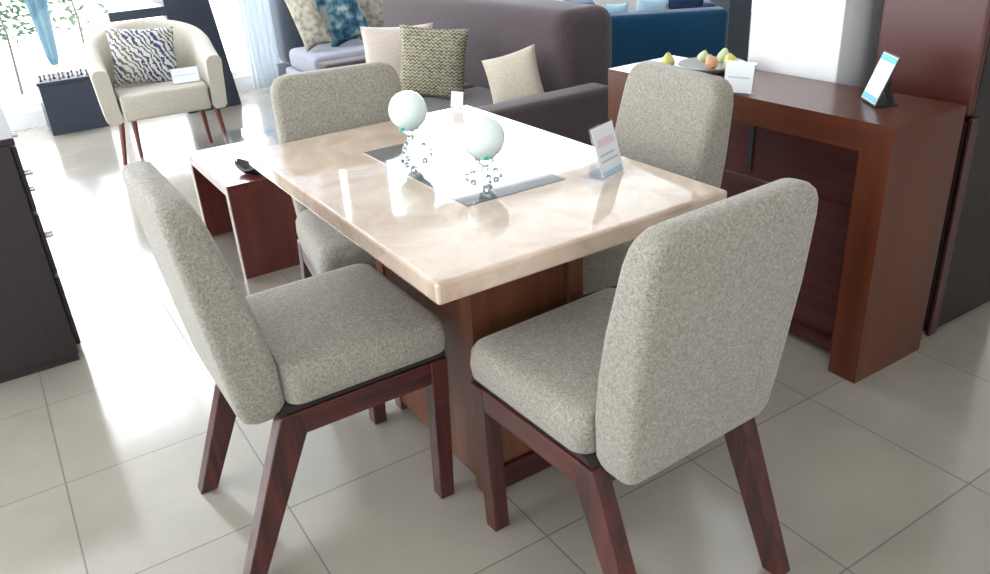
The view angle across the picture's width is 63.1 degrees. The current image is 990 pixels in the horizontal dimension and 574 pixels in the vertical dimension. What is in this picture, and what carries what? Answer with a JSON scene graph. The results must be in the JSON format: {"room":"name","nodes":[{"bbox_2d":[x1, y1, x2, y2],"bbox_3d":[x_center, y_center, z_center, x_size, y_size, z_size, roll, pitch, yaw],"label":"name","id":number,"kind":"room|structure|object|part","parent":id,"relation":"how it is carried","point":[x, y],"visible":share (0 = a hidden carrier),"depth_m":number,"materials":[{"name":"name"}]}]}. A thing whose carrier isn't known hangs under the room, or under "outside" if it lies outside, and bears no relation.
{"room":"store","nodes":[
{"label":"store","id":0,"kind":"room"},
{"bbox_2d":[24,0,58,72],"bbox_3d":[-4.072,-2.319,7.290,0.440,1.360,0.440,-19,30,-27],"label":"curtain","id":1,"kind":"object","parent":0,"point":[38,10],"visible":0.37,"depth_m":7.25,"materials":[{"name":"blue fabric"}]},
{"bbox_2d":[4,0,668,131],"bbox_3d":[-1.850,-3.296,6.540,10.400,3.200,0.120,-19,30,-27],"label":"wall","id":2,"kind":"structure","parent":0,"point":[36,118],"depth_m":6.21,"materials":[{"name":"white paint"}]},
{"bbox_2d":[0,0,251,114],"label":"window","id":3,"kind":"structure","parent":2,"relation":"attached to","point":[31,60],"depth_m":11.20,"materials":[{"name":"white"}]},
{"bbox_2d":[0,0,35,94],"bbox_3d":[-4.863,-2.621,7.906,0.717,1.458,0.709,-19,30,-27],"label":"leafy tree","id":4,"kind":"object","parent":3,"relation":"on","point":[5,36],"visible":0.94,"depth_m":7.98,"materials":[{"name":"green plant"}]},
{"bbox_2d":[48,0,109,43],"bbox_3d":[-4.203,-2.816,8.014,0.746,1.631,0.734,-19,30,-27],"label":"leafy tree","id":5,"kind":"object","parent":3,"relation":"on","point":[70,18],"visible":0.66,"depth_m":8.03,"materials":[{"name":"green plant"}]},
{"bbox_3d":[-2.047,-4.395,5.680,1.700,0.024,0.024,-19,30,-27],"label":"curtain rod","id":6,"kind":"object","parent":2,"relation":"attached to","visible":0},
{"bbox_2d":[238,0,282,88],"bbox_3d":[-1.982,-3.053,6.324,0.380,2.930,0.048,-19,30,-27],"label":"curtain","id":7,"kind":"object","parent":6,"relation":"hanging from","point":[256,18],"visible":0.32,"depth_m":6.77,"materials":[{"name":"white fabric"}]},
{"bbox_2d":[0,12,989,573],"bbox_3d":[1.003,-0.071,3.332,10.600,0.100,10.300,-19,30,-27],"label":"floor","id":8,"kind":"structure","parent":0,"point":[887,471],"depth_m":2.20,"materials":[{"name":"tile"}]},
{"bbox_2d":[0,105,80,382],"bbox_3d":[-2.059,-0.266,3.117,0.543,0.812,1.350,-19,30,-27],"label":"dresser","id":9,"kind":"object","parent":8,"relation":"on","point":[36,334],"visible":1,"depth_m":2.72,"materials":[{"name":"brown wood"}]},
{"bbox_3d":[-1.700,-0.456,2.861,0.016,0.215,0.630,-19,30,-27],"label":"drawer","id":10,"kind":"part","parent":9,"relation":"part of","materials":[{"name":"brown wood"}]},
{"bbox_3d":[-1.686,-0.250,2.963,0.016,0.215,0.630,-19,30,-27],"label":"drawer","id":11,"kind":"part","parent":9,"relation":"part of","materials":[{"name":"brown wood"}]},
{"bbox_3d":[-1.670,-0.022,3.075,0.016,0.265,0.630,-19,30,-27],"label":"drawer","id":12,"kind":"part","parent":9,"relation":"part of","materials":[{"name":"brown wood"}]},
{"bbox_2d":[31,68,109,135],"bbox_3d":[-3.186,-1.396,6.060,0.410,0.383,0.380,-19,30,-27],"label":"cube","id":13,"kind":"object","parent":8,"relation":"on","point":[69,105],"visible":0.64,"depth_m":5.92,"materials":[{"name":"grey paint"}]},
{"bbox_2d":[81,19,229,165],"bbox_3d":[-2.220,-1.311,5.293,0.773,0.793,0.765,-17,29,-24],"label":"armchair","id":14,"kind":"object","parent":8,"relation":"on","point":[135,102],"visible":0.81,"depth_m":5.10,"materials":[{"name":"beige fabric"}]},
{"bbox_3d":[-2.304,-0.878,5.007,0.038,0.279,0.097,0,26,8],"label":"leg","id":15,"kind":"part","parent":14,"relation":"part of","materials":[{"name":"red wood"}]},
{"bbox_3d":[-2.308,-0.974,5.204,0.040,0.273,0.037,-17,29,-24],"label":"leg","id":16,"kind":"part","parent":14,"relation":"part of","materials":[{"name":"red wood"}]},
{"bbox_2d":[104,27,177,85],"bbox_3d":[-2.256,-1.485,5.181,0.438,0.385,0.164,-15,28,-21],"label":"throw pillow","id":17,"kind":"object","parent":14,"relation":"on","point":[144,55],"visible":0.98,"depth_m":5.13,"materials":[{"name":"multicoloured fabric"}]},
{"bbox_3d":[-2.191,-1.256,5.266,0.524,0.160,0.611,-17,29,-24],"label":"seat","id":18,"kind":"part","parent":14,"relation":"part of","materials":[{"name":"beige fabric"}]},
{"bbox_2d":[170,66,199,83],"bbox_3d":[-1.976,-1.353,5.135,0.170,0.099,0.046,-14,28,-20],"label":"sign holder","id":19,"kind":"object","parent":14,"relation":"on","point":[187,74],"visible":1,"depth_m":5.12,"materials":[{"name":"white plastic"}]},
{"bbox_3d":[-1.944,-1.098,5.406,0.037,0.276,0.066,-3,26,3],"label":"leg","id":20,"kind":"part","parent":14,"relation":"part of","materials":[{"name":"red wood"}]},
{"bbox_3d":[-1.794,-1.055,5.297,0.037,0.276,0.066,12,30,29],"label":"leg","id":21,"kind":"part","parent":14,"relation":"part of","materials":[{"name":"red wood"}]},
{"bbox_2d":[107,0,241,113],"bbox_3d":[-2.520,-1.833,6.267,0.810,0.900,0.420,-19,30,-27],"label":"display stand","id":22,"kind":"object","parent":8,"relation":"on","point":[197,13],"visible":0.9,"depth_m":6.08,"materials":[{"name":"grey paint"}]},
{"bbox_3d":[-2.275,-1.837,6.242,0.420,0.900,0.120,-19,30,-27],"label":"panel","id":23,"kind":"part","parent":22,"relation":"part of","materials":[{"name":"grey paint"}]},
{"bbox_2d":[187,136,299,279],"bbox_3d":[-1.073,-0.385,3.675,0.406,0.413,0.650,-19,30,-27],"label":"coffee table","id":24,"kind":"object","parent":8,"relation":"on","point":[261,215],"visible":0.66,"depth_m":3.43,"materials":[{"name":"brown wood"}]},
{"bbox_3d":[-1.234,-0.469,3.921,0.402,0.368,0.040,-19,30,-27],"label":"panel","id":25,"kind":"part","parent":24,"relation":"part of","materials":[{"name":"brown wood"}]},
{"bbox_2d":[235,158,257,173],"bbox_3d":[-1.026,-0.506,3.388,0.170,0.050,0.090,13,31,30],"label":"dish","id":26,"kind":"object","parent":24,"relation":"on","point":[242,165],"visible":0.57,"depth_m":3.41,"materials":[{"name":"black ceramic"}]},
{"bbox_3d":[-0.906,-0.261,3.451,0.402,0.368,0.040,-19,30,-27],"label":"panel","id":27,"kind":"part","parent":24,"relation":"part of","materials":[{"name":"brown wood"}]},
{"bbox_2d":[121,161,453,573],"bbox_3d":[-0.477,0.127,1.969,0.586,0.927,0.462,-19,30,-27],"label":"dining chair","id":28,"kind":"object","parent":8,"relation":"on","point":[306,355],"visible":1,"depth_m":1.82,"materials":[{"name":"grey fabric"}]},
{"bbox_3d":[-0.649,0.007,1.796,0.163,0.539,0.432,-19,30,-27],"label":"backrest","id":29,"kind":"part","parent":28,"relation":"part of","materials":[{"name":"grey fabric"}]},
{"bbox_3d":[-0.730,0.341,2.153,0.209,0.412,0.043,-19,30,-27],"label":"leg","id":30,"kind":"part","parent":28,"relation":"part of","materials":[{"name":"red wood"}]},
{"bbox_3d":[-0.510,0.481,1.838,0.209,0.412,0.043,-19,30,-27],"label":"leg","id":31,"kind":"part","parent":28,"relation":"part of","materials":[{"name":"red wood"}]},
{"bbox_3d":[-0.401,0.089,2.006,0.401,0.096,0.462,-19,30,-27],"label":"seat","id":32,"kind":"part","parent":28,"relation":"part of","materials":[{"name":"grey fabric"}]},
{"bbox_3d":[-0.410,0.143,2.023,0.410,0.014,0.436,-19,30,-27],"label":"seat","id":33,"kind":"part","parent":28,"relation":"part of","materials":[{"name":"black fabric"}]},
{"bbox_3d":[-0.303,0.250,1.880,0.340,0.060,0.039,-19,30,-27],"label":"rail","id":34,"kind":"part","parent":28,"relation":"part of","materials":[{"name":"red wood"}]},
{"bbox_3d":[-0.359,0.215,2.357,0.059,0.412,0.043,-19,30,-27],"label":"leg","id":35,"kind":"part","parent":28,"relation":"part of","materials":[{"name":"red wood"}]},
{"bbox_3d":[-0.139,0.355,2.042,0.059,0.412,0.043,-19,30,-27],"label":"leg","id":36,"kind":"part","parent":28,"relation":"part of","materials":[{"name":"red wood"}]},
{"bbox_2d":[269,0,364,76],"bbox_3d":[-0.546,-2.183,6.693,2.400,0.810,0.930,-19,30,-27],"label":"sofa","id":37,"kind":"object","parent":8,"relation":"on","point":[291,49],"visible":0.25,"depth_m":6.20,"materials":[{"name":"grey fabric"}]},
{"bbox_3d":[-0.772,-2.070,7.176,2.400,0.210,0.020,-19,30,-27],"label":"armrest","id":38,"kind":"part","parent":37,"relation":"part of","materials":[{"name":"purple fabric"}]},
{"bbox_2d":[284,0,332,51],"bbox_3d":[-1.397,-2.005,5.981,0.366,0.498,0.161,-1,26,7],"label":"throw pillow","id":39,"kind":"object","parent":37,"relation":"on","point":[306,16],"visible":1,"depth_m":5.94,"materials":[{"name":"beige fabric"}]},
{"bbox_2d":[289,38,364,71],"bbox_3d":[-0.956,-1.850,6.333,1.190,0.158,0.590,-19,30,-27],"label":"seat cushion","id":40,"kind":"object","parent":37,"relation":"on","point":[301,60],"depth_m":6.05,"materials":[{"name":"grey fabric"}]},
{"bbox_2d":[314,0,369,46],"bbox_3d":[-1.175,-2.072,6.127,0.458,0.493,0.165,-6,26,-4],"label":"throw pillow","id":41,"kind":"object","parent":37,"relation":"on","point":[343,19],"visible":0.91,"depth_m":6.08,"materials":[{"name":"teal fabric"}]},
{"bbox_2d":[357,0,383,39],"bbox_3d":[-0.976,-2.204,6.355,0.501,0.508,0.139,-8,26,-7],"label":"throw pillow","id":42,"kind":"object","parent":37,"relation":"on","point":[371,10],"visible":0.28,"depth_m":6.31,"materials":[{"name":"beige fabric"}]},
{"bbox_2d":[270,62,401,278],"bbox_3d":[-0.405,-0.205,2.635,0.462,0.927,0.586,-14,28,-20],"label":"dining chair","id":43,"kind":"object","parent":8,"relation":"on","point":[307,104],"visible":0.34,"depth_m":2.59,"materials":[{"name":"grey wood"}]},
{"bbox_3d":[-0.651,0.000,2.836,0.043,0.412,0.209,-14,28,-20],"label":"leg","id":44,"kind":"part","parent":43,"relation":"part of","materials":[{"name":"red wood"}]},
{"bbox_3d":[-0.558,-0.059,2.543,0.039,0.060,0.340,-14,28,-20],"label":"rail","id":45,"kind":"part","parent":43,"relation":"part of","materials":[{"name":"red wood"}]},
{"bbox_3d":[-0.368,-0.181,2.552,0.462,0.096,0.401,-14,28,-20],"label":"seat","id":46,"kind":"part","parent":43,"relation":"part of","materials":[{"name":"grey fabric"}]},
{"bbox_2d":[317,0,611,146],"bbox_3d":[-0.314,-1.245,4.811,1.060,0.860,2.320,-19,30,-27],"label":"sofa","id":47,"kind":"object","parent":8,"relation":"on","point":[572,41],"visible":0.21,"depth_m":4.17,"materials":[{"name":"fabric"}]},
{"bbox_3d":[-0.827,-1.297,5.351,0.645,0.460,0.180,-19,30,-27],"label":"armrest","id":48,"kind":"part","parent":47,"relation":"part of","materials":[{"name":"fabric"}]},
{"bbox_2d":[360,23,432,78],"bbox_3d":[-0.556,-1.330,4.669,0.426,0.369,0.158,-4,26,-1],"label":"throw pillow","id":49,"kind":"object","parent":47,"relation":"on","point":[381,44],"visible":0.3,"depth_m":4.59,"materials":[{"name":"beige fabric"}]},
{"bbox_2d":[400,24,468,99],"bbox_3d":[-0.339,-1.216,4.383,0.423,0.422,0.172,-3,26,2],"label":"throw pillow","id":50,"kind":"object","parent":47,"relation":"on","point":[432,60],"visible":0.94,"depth_m":4.32,"materials":[{"name":"beige fabric"}]},
{"bbox_2d":[422,82,474,97],"bbox_3d":[-0.583,-1.176,4.933,0.680,0.138,0.790,-19,30,-27],"label":"seat cushion","id":51,"kind":"object","parent":47,"relation":"on","point":[467,85],"depth_m":4.76,"materials":[{"name":"fabric"}]},
{"bbox_2d":[423,87,492,112],"bbox_3d":[-0.154,-0.903,4.319,0.680,0.138,0.785,-19,30,-27],"label":"seat cushion","id":52,"kind":"object","parent":47,"relation":"on","point":[475,97],"depth_m":4.41,"materials":[{"name":"fabric"}]},
{"bbox_3d":[-0.073,-1.392,5.031,0.370,0.820,2.140,-19,30,-27],"label":"backrest","id":53,"kind":"part","parent":47,"relation":"part of","materials":[{"name":"fabric"}]},
{"bbox_2d":[482,44,544,103],"bbox_3d":[0.098,-1.063,4.144,0.365,0.353,0.148,5,27,17],"label":"throw pillow","id":54,"kind":"object","parent":47,"relation":"on","point":[515,75],"visible":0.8,"depth_m":4.08,"materials":[{"name":"beige fabric"}]},
{"bbox_3d":[0.202,-0.711,4.017,0.890,0.460,0.175,-19,30,-27],"label":"armrest","id":55,"kind":"part","parent":47,"relation":"part of","materials":[{"name":"fabric"}]},
{"bbox_2d":[247,105,726,492],"bbox_3d":[-0.081,0.021,2.316,0.777,0.762,1.188,-19,30,-27],"label":"dining table","id":56,"kind":"object","parent":8,"relation":"on","point":[485,259],"visible":0.65,"depth_m":1.96,"materials":[{"name":"beige stone"}]},
{"bbox_3d":[-0.302,0.047,2.351,0.045,0.712,0.045,-19,30,-27],"label":"pedestal post","id":57,"kind":"part","parent":56,"relation":"part of","materials":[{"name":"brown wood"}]},
{"bbox_2d":[388,90,432,158],"bbox_3d":[-0.240,-0.459,2.247,0.108,0.178,0.112,-19,30,-27],"label":"globe ornament","id":58,"kind":"object","parent":56,"relation":"on","point":[407,110],"visible":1,"depth_m":2.20,"materials":[{"name":"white glass"}]},
{"bbox_3d":[-0.248,-0.384,2.251,0.012,0.042,0.054,12,30,30],"label":"leg","id":59,"kind":"part","parent":58,"relation":"part of","materials":[{"name":"clear glass"}]},
{"bbox_3d":[-0.242,-0.489,2.230,0.108,0.108,0.108,-19,30,-27],"label":"globe","id":60,"kind":"part","parent":58,"relation":"part of","materials":[{"name":"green glass"}]},
{"bbox_2d":[401,127,418,135],"bbox_3d":[-0.238,-0.438,2.256,0.054,0.022,0.054,-19,30,-27],"label":"cup","id":61,"kind":"object","parent":58,"relation":"on","point":[407,131],"depth_m":2.23,"materials":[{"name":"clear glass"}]},
{"bbox_3d":[-0.204,-0.399,2.275,0.054,0.042,0.012,-6,26,-5],"label":"leg","id":62,"kind":"part","parent":58,"relation":"part of","materials":[{"name":"clear glass"}]},
{"bbox_2d":[451,91,463,107],"bbox_3d":[-0.123,-0.634,2.722,0.060,0.061,0.029,16,32,35],"label":"sign holder","id":63,"kind":"object","parent":56,"relation":"on","point":[456,97],"visible":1,"depth_m":2.71,"materials":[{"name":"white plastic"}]},
{"bbox_3d":[-0.038,0.214,1.974,0.045,0.712,0.045,-19,30,-27],"label":"pedestal post","id":64,"kind":"part","parent":56,"relation":"part of","materials":[{"name":"brown wood"}]},
{"bbox_3d":[-0.051,0.078,2.222,0.318,0.680,0.511,-19,30,-27],"label":"pedestal panel","id":65,"kind":"part","parent":56,"relation":"part of","materials":[{"name":"brown wood"}]},
{"bbox_2d":[462,115,504,184],"bbox_3d":[-0.029,-0.348,2.015,0.112,0.160,0.108,5,27,17],"label":"globe ornament","id":66,"kind":"object","parent":56,"relation":"on","point":[483,137],"visible":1,"depth_m":1.97,"materials":[{"name":"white glass"}]},
{"bbox_3d":[-0.029,-0.371,2.003,0.108,0.108,0.108,5,27,17],"label":"globe","id":67,"kind":"part","parent":66,"relation":"part of","materials":[{"name":"white glass"}]},
{"bbox_2d":[474,156,494,165],"bbox_3d":[-0.026,-0.321,2.028,0.054,0.022,0.054,5,27,17],"label":"cup","id":68,"kind":"object","parent":66,"relation":"on","point":[481,160],"depth_m":2.01,"materials":[{"name":"clear glass"}]},
{"bbox_3d":[0.201,0.133,2.105,0.045,0.712,0.045,-19,30,-27],"label":"pedestal post","id":69,"kind":"part","parent":56,"relation":"part of","materials":[{"name":"brown wood"}]},
{"bbox_2d":[590,120,622,178],"bbox_3d":[0.268,-0.342,1.999,0.060,0.127,0.108,16,32,34],"label":"sign holder","id":70,"kind":"object","parent":56,"relation":"on","point":[603,136],"visible":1,"depth_m":1.99,"materials":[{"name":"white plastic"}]},
{"bbox_2d":[597,133,613,147],"bbox_3d":[0.273,-0.360,1.985,0.006,0.018,0.076,16,32,34],"label":"print","id":71,"kind":"object","parent":70,"relation":"on","point":[604,140],"depth_m":1.98,"materials":[{"name":"pink paper"}]},
{"bbox_2d":[600,149,614,157],"bbox_3d":[0.278,-0.331,1.990,0.002,0.005,0.066,16,32,34],"label":"print","id":72,"kind":"object","parent":70,"relation":"on","point":[604,153],"depth_m":1.99,"materials":[{"name":"grey paper"}]},
{"bbox_2d":[602,154,617,163],"bbox_3d":[0.285,-0.318,1.998,0.002,0.005,0.076,16,32,35],"label":"print","id":73,"kind":"object","parent":70,"relation":"on","point":[616,155],"depth_m":2.00},
{"bbox_2d":[603,163,621,177],"bbox_3d":[0.294,-0.290,2.006,0.004,0.012,0.088,16,32,34],"label":"print","id":74,"kind":"object","parent":70,"relation":"attached to","point":[609,168],"depth_m":2.00,"materials":[{"name":"blue paper"}]},
{"bbox_2d":[470,178,817,573],"bbox_3d":[0.287,0.196,1.722,0.462,0.927,0.586,-20,30,-30],"label":"dining chair","id":75,"kind":"object","parent":8,"relation":"on","point":[624,383],"visible":1,"depth_m":1.50,"materials":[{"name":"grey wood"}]},
{"bbox_3d":[-0.010,0.404,1.925,0.043,0.412,0.059,-20,30,-30],"label":"leg","id":76,"kind":"part","parent":75,"relation":"part of","materials":[{"name":"red wood"}]},
{"bbox_3d":[0.084,0.307,1.710,0.039,0.060,0.340,-20,30,-30],"label":"rail","id":77,"kind":"part","parent":75,"relation":"part of","materials":[{"name":"red wood"}]},
{"bbox_3d":[0.245,0.209,1.799,0.436,0.014,0.410,-20,30,-30],"label":"seat","id":78,"kind":"part","parent":75,"relation":"part of","materials":[{"name":"black fabric"}]},
{"bbox_3d":[0.233,0.154,1.786,0.462,0.096,0.401,-20,30,-30],"label":"seat","id":79,"kind":"part","parent":75,"relation":"part of","materials":[{"name":"grey fabric"}]},
{"bbox_3d":[0.244,0.550,1.593,0.043,0.412,0.209,-20,30,-30],"label":"leg","id":80,"kind":"part","parent":75,"relation":"part of","materials":[{"name":"red wood"}]},
{"bbox_3d":[0.384,0.085,1.495,0.432,0.539,0.163,-20,30,-30],"label":"backrest","id":81,"kind":"part","parent":75,"relation":"part of","materials":[{"name":"grey fabric"}]},
{"bbox_3d":[0.577,0.427,1.796,0.043,0.412,0.209,-20,30,-30],"label":"leg","id":82,"kind":"part","parent":75,"relation":"part of","materials":[{"name":"red wood"}]},
{"bbox_2d":[564,0,727,67],"bbox_3d":[1.026,-1.706,5.732,1.010,0.710,0.940,-3,26,3],"label":"sofa","id":83,"kind":"object","parent":8,"relation":"on","point":[637,36],"visible":0.28,"depth_m":5.24,"materials":[{"name":"blue fabric"}]},
{"bbox_3d":[0.617,-1.755,5.822,0.190,0.650,0.755,-3,26,3],"label":"armrest","id":84,"kind":"part","parent":83,"relation":"part of","materials":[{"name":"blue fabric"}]},
{"bbox_2d":[605,2,628,12],"bbox_3d":[0.820,-1.785,5.449,0.162,0.267,0.107,-4,26,0],"label":"throw pillow","id":85,"kind":"object","parent":83,"relation":"on","point":[612,8],"visible":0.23,"depth_m":5.37,"materials":[{"name":"blue fabric"}]},
{"bbox_2d":[637,0,668,10],"bbox_3d":[1.049,-1.806,5.440,0.258,0.315,0.109,-3,26,3],"label":"throw pillow","id":86,"kind":"object","parent":83,"relation":"on","point":[642,5],"visible":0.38,"depth_m":5.36,"materials":[{"name":"blue fabric"}]},
{"bbox_3d":[1.042,-1.536,5.391,0.960,0.585,0.180,-3,26,3],"label":"backrest","id":87,"kind":"part","parent":83,"relation":"part of","materials":[{"name":"blue fabric"}]},
{"bbox_2d":[669,0,703,8],"bbox_3d":[1.278,-1.812,5.416,0.241,0.287,0.110,-3,26,1],"label":"throw pillow","id":88,"kind":"object","parent":83,"relation":"on","point":[673,4],"visible":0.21,"depth_m":5.34,"materials":[{"name":"blue fabric"}]},
{"bbox_3d":[1.432,-1.769,5.793,0.160,0.600,0.755,-3,26,3],"label":"armrest","id":89,"kind":"part","parent":83,"relation":"part of","materials":[{"name":"blue fabric"}]},
{"bbox_2d":[583,60,733,296],"bbox_3d":[0.341,-0.148,2.414,0.586,0.927,0.462,-15,28,-21],"label":"dining chair","id":90,"kind":"object","parent":8,"relation":"on","point":[671,118],"visible":0.22,"depth_m":2.23,"materials":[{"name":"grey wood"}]},
{"bbox_3d":[0.274,-0.091,2.405,0.410,0.014,0.436,-15,28,-21],"label":"seat","id":91,"kind":"part","parent":90,"relation":"part of","materials":[{"name":"black fabric"}]},
{"bbox_3d":[0.257,-0.137,2.375,0.401,0.096,0.462,-15,28,-21],"label":"seat","id":92,"kind":"part","parent":90,"relation":"part of","materials":[{"name":"grey fabric"}]},
{"bbox_3d":[0.499,-0.367,2.397,0.163,0.539,0.432,-15,28,-21],"label":"backrest","id":93,"kind":"part","parent":90,"relation":"part of","materials":[{"name":"grey fabric"}]},
{"bbox_2d":[608,55,966,383],"bbox_3d":[0.897,-0.306,2.807,0.328,0.795,1.163,-19,30,-27],"label":"console table","id":94,"kind":"object","parent":8,"relation":"on","point":[881,177],"visible":0.52,"depth_m":2.40,"materials":[{"name":"brown wood"}]},
{"bbox_3d":[0.609,-0.488,3.219,0.328,0.794,0.094,-19,30,-27],"label":"panel","id":95,"kind":"part","parent":94,"relation":"part of","materials":[{"name":"brown wood"}]},
{"bbox_2d":[661,50,674,64],"bbox_3d":[0.630,-0.831,2.935,0.049,0.064,0.050,-18,30,-27],"label":"pear","id":96,"kind":"object","parent":94,"relation":"on","point":[668,58],"visible":0.7,"depth_m":2.92,"materials":[{"name":"yellow food"}]},
{"bbox_2d":[678,56,744,73],"bbox_3d":[0.764,-0.779,2.850,0.230,0.029,0.230,-19,30,-27],"label":"fruit plate","id":97,"kind":"object","parent":94,"relation":"on","point":[690,63],"visible":0.59,"depth_m":2.87,"materials":[{"name":"grey ceramic"}]},
{"bbox_2d":[697,48,707,61],"bbox_3d":[0.755,-0.840,2.928,0.040,0.053,0.041,1,27,9],"label":"pear","id":98,"kind":"object","parent":97,"relation":"on","point":[702,56],"visible":0.9,"depth_m":2.92,"materials":[{"name":"green food"}]},
{"bbox_2d":[705,52,718,68],"bbox_3d":[0.763,-0.794,2.835,0.045,0.058,0.045,3,27,14],"label":"pear","id":99,"kind":"object","parent":97,"relation":"on","point":[711,62],"visible":0.96,"depth_m":2.82,"materials":[{"name":"brown food"}]},
{"bbox_2d":[717,46,728,62],"bbox_3d":[0.821,-0.834,2.892,0.046,0.060,0.046,-20,30,-29],"label":"pear","id":100,"kind":"object","parent":97,"relation":"on","point":[722,54],"visible":0.79,"depth_m":2.88,"materials":[{"name":"green food"}]},
{"bbox_2d":[723,53,737,67],"bbox_3d":[0.820,-0.789,2.800,0.050,0.065,0.049,-3,26,2],"label":"pear","id":101,"kind":"object","parent":97,"relation":"on","point":[730,57],"visible":0.72,"depth_m":2.79,"materials":[{"name":"yellow food"}]},
{"bbox_2d":[724,62,754,93],"bbox_3d":[0.768,-0.656,2.521,0.100,0.098,0.046,16,32,34],"label":"sign holder","id":102,"kind":"object","parent":94,"relation":"on","point":[740,76],"visible":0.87,"depth_m":2.51,"materials":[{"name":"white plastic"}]},
{"bbox_3d":[0.848,-0.353,2.700,0.006,0.380,0.017,-19,30,-27],"label":"slot handle","id":103,"kind":"part","parent":94,"relation":"part of","materials":[{"name":"black plastic"}]},
{"bbox_3d":[0.835,-0.163,2.827,0.020,0.490,0.971,-19,30,-27],"label":"rail","id":104,"kind":"part","parent":94,"relation":"part of","materials":[{"name":"red wood"}]},
{"bbox_3d":[0.847,-0.260,2.793,0.025,0.691,0.973,-19,30,-27],"label":"panel","id":105,"kind":"part","parent":94,"relation":"part of","materials":[{"name":"red wood"}]},
{"bbox_2d":[861,51,900,106],"bbox_3d":[1.113,-0.599,2.313,0.065,0.136,0.110,-2,26,4],"label":"sign holder","id":106,"kind":"object","parent":94,"relation":"on","point":[880,80],"visible":1,"depth_m":2.31,"materials":[{"name":"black plastic"}]},
{"bbox_2d":[862,91,876,103],"bbox_3d":[1.087,-0.551,2.338,0.006,0.016,0.098,-2,26,4],"label":"print","id":107,"kind":"object","parent":106,"relation":"attached to","point":[865,94],"depth_m":2.34},
{"bbox_2d":[881,53,896,64],"bbox_3d":[1.119,-0.649,2.289,0.006,0.016,0.098,-2,26,4],"label":"print","id":108,"kind":"object","parent":106,"relation":"on","point":[886,58],"depth_m":2.29,"materials":[{"name":"blue"}]},
{"bbox_3d":[1.185,-0.123,2.396,0.328,0.794,0.094,-19,30,-27],"label":"panel","id":109,"kind":"part","parent":94,"relation":"part of","materials":[{"name":"brown wood"}]},
{"bbox_2d":[874,0,989,335],"bbox_3d":[1.469,-0.804,2.486,0.440,1.900,0.342,-19,30,-27],"label":"tall cabinet","id":110,"kind":"object","parent":8,"relation":"on","point":[942,46],"visible":0.6,"depth_m":2.45,"materials":[{"name":"brown wood"}]},
{"bbox_3d":[1.298,-0.711,2.411,0.031,0.350,0.329,-19,30,-27],"label":"door","id":111,"kind":"part","parent":110,"relation":"part of","materials":[{"name":"red wood"}]},
{"bbox_3d":[1.334,-0.239,2.651,0.017,0.680,0.319,-19,30,-27],"label":"door","id":112,"kind":"part","parent":110,"relation":"part of","materials":[{"name":"brown wood"}]},
{"bbox_3d":[1.434,-0.170,2.530,0.040,0.730,0.012,-19,30,-27],"label":"corner post","id":113,"kind":"part","parent":110,"relation":"part of","materials":[{"name":"red wood"}]},
{"bbox_2d":[709,0,751,62],"bbox_3d":[1.765,-3.229,5.903,0.250,3.198,0.300,-19,30,-27],"label":"trim","id":114,"kind":"structure","parent":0,"point":[739,11],"depth_m":6.34,"materials":[{"name":"stone"}]},
{"bbox_2d":[748,0,883,87],"bbox_3d":[1.098,-1.507,2.494,0.315,3.198,0.370,-19,30,-27],"label":"column","id":115,"kind":"structure","parent":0,"point":[835,41],"depth_m":2.67,"materials":[{"name":"white paint"}]}
]}

